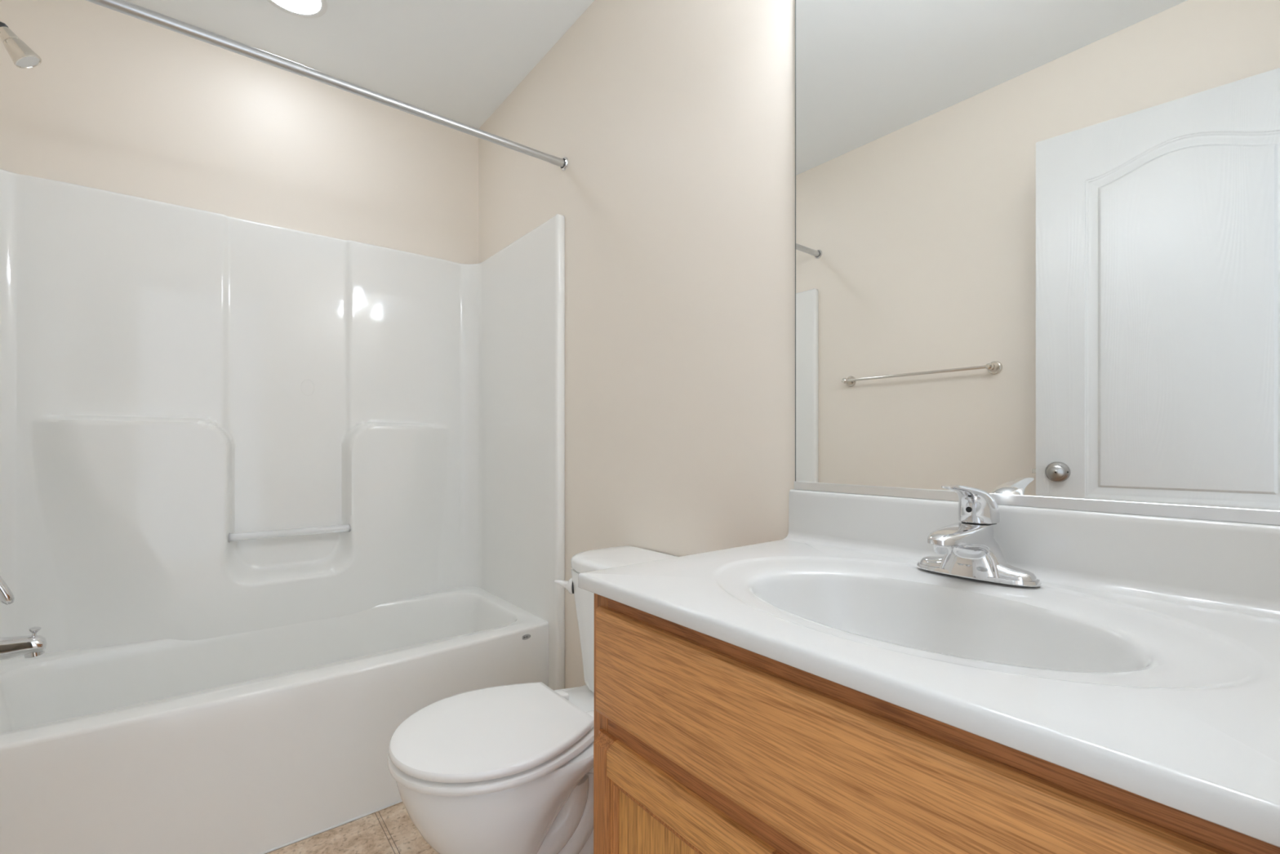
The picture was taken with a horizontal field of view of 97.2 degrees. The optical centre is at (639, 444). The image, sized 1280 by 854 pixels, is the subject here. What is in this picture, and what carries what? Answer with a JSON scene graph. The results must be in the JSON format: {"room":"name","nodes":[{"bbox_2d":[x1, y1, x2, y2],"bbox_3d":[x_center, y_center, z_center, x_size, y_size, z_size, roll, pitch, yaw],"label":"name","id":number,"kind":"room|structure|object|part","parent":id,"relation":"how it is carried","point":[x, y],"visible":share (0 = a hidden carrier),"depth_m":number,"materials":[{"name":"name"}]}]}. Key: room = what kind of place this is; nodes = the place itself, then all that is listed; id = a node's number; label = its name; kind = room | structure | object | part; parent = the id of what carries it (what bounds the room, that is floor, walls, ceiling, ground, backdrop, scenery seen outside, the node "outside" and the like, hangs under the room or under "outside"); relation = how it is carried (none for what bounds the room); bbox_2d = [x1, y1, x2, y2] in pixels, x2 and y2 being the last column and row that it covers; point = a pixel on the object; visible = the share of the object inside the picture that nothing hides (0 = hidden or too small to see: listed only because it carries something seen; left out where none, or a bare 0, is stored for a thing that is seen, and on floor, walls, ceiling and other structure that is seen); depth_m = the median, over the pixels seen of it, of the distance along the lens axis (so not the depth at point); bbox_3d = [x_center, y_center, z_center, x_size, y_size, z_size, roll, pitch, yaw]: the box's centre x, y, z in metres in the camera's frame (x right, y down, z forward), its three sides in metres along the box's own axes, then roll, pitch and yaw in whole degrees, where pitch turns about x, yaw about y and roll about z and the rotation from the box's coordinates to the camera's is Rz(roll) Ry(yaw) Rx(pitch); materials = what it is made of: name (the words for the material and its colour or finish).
{"room":"bathroom","nodes":[
{"label":"bathroom","id":0,"kind":"room"},
{"bbox_2d":[0,0,478,264],"bbox_3d":[-1.350,-0.198,2.114,1.740,2.440,0.120,0,0,-38],"label":"wall","id":1,"kind":"structure","parent":0,"point":[115,101],"depth_m":1.96,"materials":[{"name":"beige paint"}]},
{"bbox_2d":[265,801,438,853],"bbox_3d":[-0.047,1.047,0.467,1.740,0.050,4.320,0,0,-38],"label":"floor","id":2,"kind":"structure","parent":0,"point":[390,829],"depth_m":1.47,"materials":[{"name":"tile"}]},
{"bbox_2d":[0,168,564,853],"bbox_3d":[-1.079,0.117,1.771,1.499,1.814,0.756,0,0,-38],"label":"shower","id":3,"kind":"object","parent":2,"relation":"on","point":[273,499],"visible":0.99,"depth_m":1.83,"materials":[{"name":"white plastic"}]},
{"bbox_2d":[0,575,14,604],"bbox_3d":[-1.580,0.289,1.346,0.118,0.203,0.170,0,0,-38],"label":"shower valve","id":4,"kind":"object","parent":3,"relation":"attached to","point":[6,597],"visible":1,"depth_m":1.37,"materials":[{"name":"silver metal"}]},
{"bbox_2d":[0,626,47,660],"bbox_3d":[-1.559,0.490,1.362,0.172,0.072,0.062,0,0,-38],"label":"tub spout","id":5,"kind":"object","parent":3,"relation":"attached to","point":[33,645],"visible":1,"depth_m":1.38,"materials":[{"name":"silver metal"}]},
{"bbox_3d":[-1.506,0.465,1.404,0.022,0.022,0.022,0,0,-38],"label":"diverter knob","id":6,"kind":"part","parent":5,"relation":"part of","materials":[{"name":"silver metal"}]},
{"bbox_2d":[227,533,230,542],"bbox_3d":[-1.390,0.314,1.906,0.006,0.033,0.033,0,0,-38],"label":"socket","id":7,"kind":"object","parent":3,"relation":"attached to","point":[228,534],"depth_m":1.89,"materials":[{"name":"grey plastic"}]},
{"bbox_2d":[0,586,548,853],"bbox_3d":[-1.075,0.820,1.766,1.476,0.405,0.726,0,0,-38],"label":"tub","id":8,"kind":"object","parent":3,"relation":"in","point":[267,735],"depth_m":1.50,"materials":[{"name":"white plastic"}]},
{"bbox_2d":[387,545,677,853],"bbox_3d":[-0.204,0.668,1.302,0.703,0.747,0.402,0,0,-38],"label":"toilet","id":9,"kind":"object","parent":2,"relation":"on","point":[504,769],"visible":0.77,"depth_m":1.13,"materials":[{"name":"white ceramic"}]},
{"bbox_3d":[-0.323,0.629,1.208,0.399,0.018,0.374,0,0,-38],"label":"seat","id":10,"kind":"part","parent":9,"relation":"part of","materials":[{"name":"white plastic"}]},
{"bbox_3d":[-0.324,0.604,1.206,0.393,0.020,0.372,0,0,-38],"label":"lid","id":11,"kind":"part","parent":9,"relation":"part of","materials":[{"name":"white plastic"}]},
{"bbox_3d":[-0.207,0.384,1.536,0.050,0.043,0.043,0,0,3],"label":"flush lever","id":12,"kind":"part","parent":9,"relation":"part of","materials":[{"name":"white plastic"}]},
{"bbox_3d":[-0.013,0.486,1.452,0.207,0.296,0.368,0,0,-38],"label":"tank","id":13,"kind":"part","parent":9,"relation":"part of","materials":[{"name":"white ceramic"}]},
{"bbox_3d":[-0.015,0.316,1.451,0.222,0.043,0.402,0,0,-38],"label":"tank lid","id":14,"kind":"part","parent":9,"relation":"part of","materials":[{"name":"white ceramic"}]},
{"bbox_2d":[593,593,1279,853],"bbox_3d":[0.358,0.621,0.733,0.530,0.802,0.768,0,0,-38],"label":"vanity cabinet","id":15,"kind":"object","parent":2,"relation":"on","point":[704,744],"visible":0.7,"depth_m":0.56,"materials":[{"name":"brown wood"}]},
{"bbox_3d":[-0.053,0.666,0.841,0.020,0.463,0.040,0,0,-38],"label":"cabinet door","id":16,"kind":"part","parent":15,"relation":"part of","materials":[{"name":"brown wood"}]},
{"bbox_3d":[0.054,0.670,0.716,0.007,0.365,0.285,0,0,-38],"label":"panel","id":17,"kind":"part","parent":15,"relation":"part of","materials":[{"name":"brown wood"}]},
{"bbox_3d":[0.049,0.460,0.712,0.020,0.051,0.288,0,0,-38],"label":"rail","id":18,"kind":"part","parent":15,"relation":"part of","materials":[{"name":"brown wood"}]},
{"bbox_3d":[0.172,0.427,0.587,0.018,0.060,0.691,0,0,-38],"label":"rail","id":19,"kind":"part","parent":15,"relation":"part of","materials":[{"name":"brown wood"}]},
{"bbox_2d":[577,488,1279,847],"bbox_3d":[0.354,0.219,0.732,0.540,0.250,0.777,0,0,-38],"label":"countertop","id":20,"kind":"structure","parent":15,"relation":"on","point":[1144,660],"depth_m":0.66,"materials":[{"name":"white stone"}]},
{"bbox_2d":[916,484,1041,586],"bbox_3d":[0.477,0.127,0.850,0.166,0.140,0.151,0,0,-7],"label":"faucet","id":21,"kind":"object","parent":20,"relation":"on","point":[970,548],"visible":1,"depth_m":0.82,"materials":[{"name":"silver metal"}]},
{"bbox_3d":[0.473,0.157,0.827,0.170,0.077,0.100,0,0,-38],"label":"spout","id":22,"kind":"part","parent":21,"relation":"part of","materials":[{"name":"silver metal"}]},
{"bbox_3d":[0.485,0.087,0.836,0.144,0.060,0.054,0,0,-38],"label":"lever","id":23,"kind":"part","parent":21,"relation":"part of","materials":[{"name":"silver metal"}]},
{"bbox_3d":[0.506,0.193,0.853,0.057,0.008,0.169,0,0,-38],"label":"plate","id":24,"kind":"part","parent":21,"relation":"part of","materials":[{"name":"silver metal"}]},
{"bbox_2d":[124,0,594,128],"bbox_3d":[-0.547,-1.443,1.098,1.740,0.050,2.710,0,0,-38],"label":"ceiling","id":25,"kind":"structure","parent":0,"point":[459,60],"depth_m":1.97,"materials":[{"name":"white paint"}]},
{"bbox_2d":[266,0,327,17],"bbox_3d":[-1.094,-1.415,1.774,0.194,0.006,0.194,0,0,-38],"label":"recessed light","id":26,"kind":"object","parent":25,"relation":"in","point":[301,6],"visible":1,"depth_m":1.82,"materials":[{"name":"white paint"}]},
{"bbox_2d":[478,0,795,688],"bbox_3d":[0.126,-0.198,1.553,0.120,2.440,2.590,0,0,-38],"label":"wall","id":27,"kind":"structure","parent":0,"point":[673,121],"depth_m":1.52,"materials":[{"name":"beige paint"}]},
{"bbox_2d":[782,488,1279,619],"bbox_3d":[0.550,0.146,0.884,0.043,0.104,0.772,0,0,-38],"label":"backsplash","id":28,"kind":"structure","parent":27,"relation":"attached to","point":[1233,566],"depth_m":0.78,"materials":[{"name":"white stone"}]},
{"bbox_2d":[794,0,1279,524],"bbox_3d":[0.562,-0.434,0.895,0.008,1.056,0.756,0,0,-38],"label":"wall mirror","id":29,"kind":"object","parent":27,"relation":"attached to","point":[1037,242],"visible":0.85,"depth_m":0.84,"materials":[{"name":"clear glass"}]},
{"bbox_3d":[-1.145,-0.198,0.549,0.120,2.440,2.590,0,0,-38],"label":"wall","id":30,"kind":"structure","parent":0,"visible":0},
{"bbox_2d":[0,21,41,68],"bbox_3d":[-1.575,-1.008,1.350,0.198,0.154,0.064,0,0,-38],"label":"sprayer","id":31,"kind":"object","parent":30,"relation":"attached to","point":[22,55],"visible":1,"depth_m":1.37,"materials":[{"name":"silver metal"}]},
{"bbox_2d":[84,0,568,171],"bbox_3d":[-0.847,-0.967,1.478,1.499,0.045,0.045,0,0,-38],"label":"shower curtain rod","id":32,"kind":"object","parent":30,"relation":"attached to","point":[122,6],"visible":1,"depth_m":1.45,"materials":[{"name":"silver metal"}]},
{"bbox_3d":[-1.141,-0.967,1.246,0.690,0.026,0.026,0,0,-38],"label":"rod","id":33,"kind":"part","parent":32,"relation":"part of","materials":[{"name":"silver metal"}]},
{"bbox_3d":[-0.593,-0.967,1.679,0.748,0.024,0.024,0,0,-38],"label":"rod","id":34,"kind":"part","parent":32,"relation":"part of","materials":[{"name":"silver metal"}]}
]}

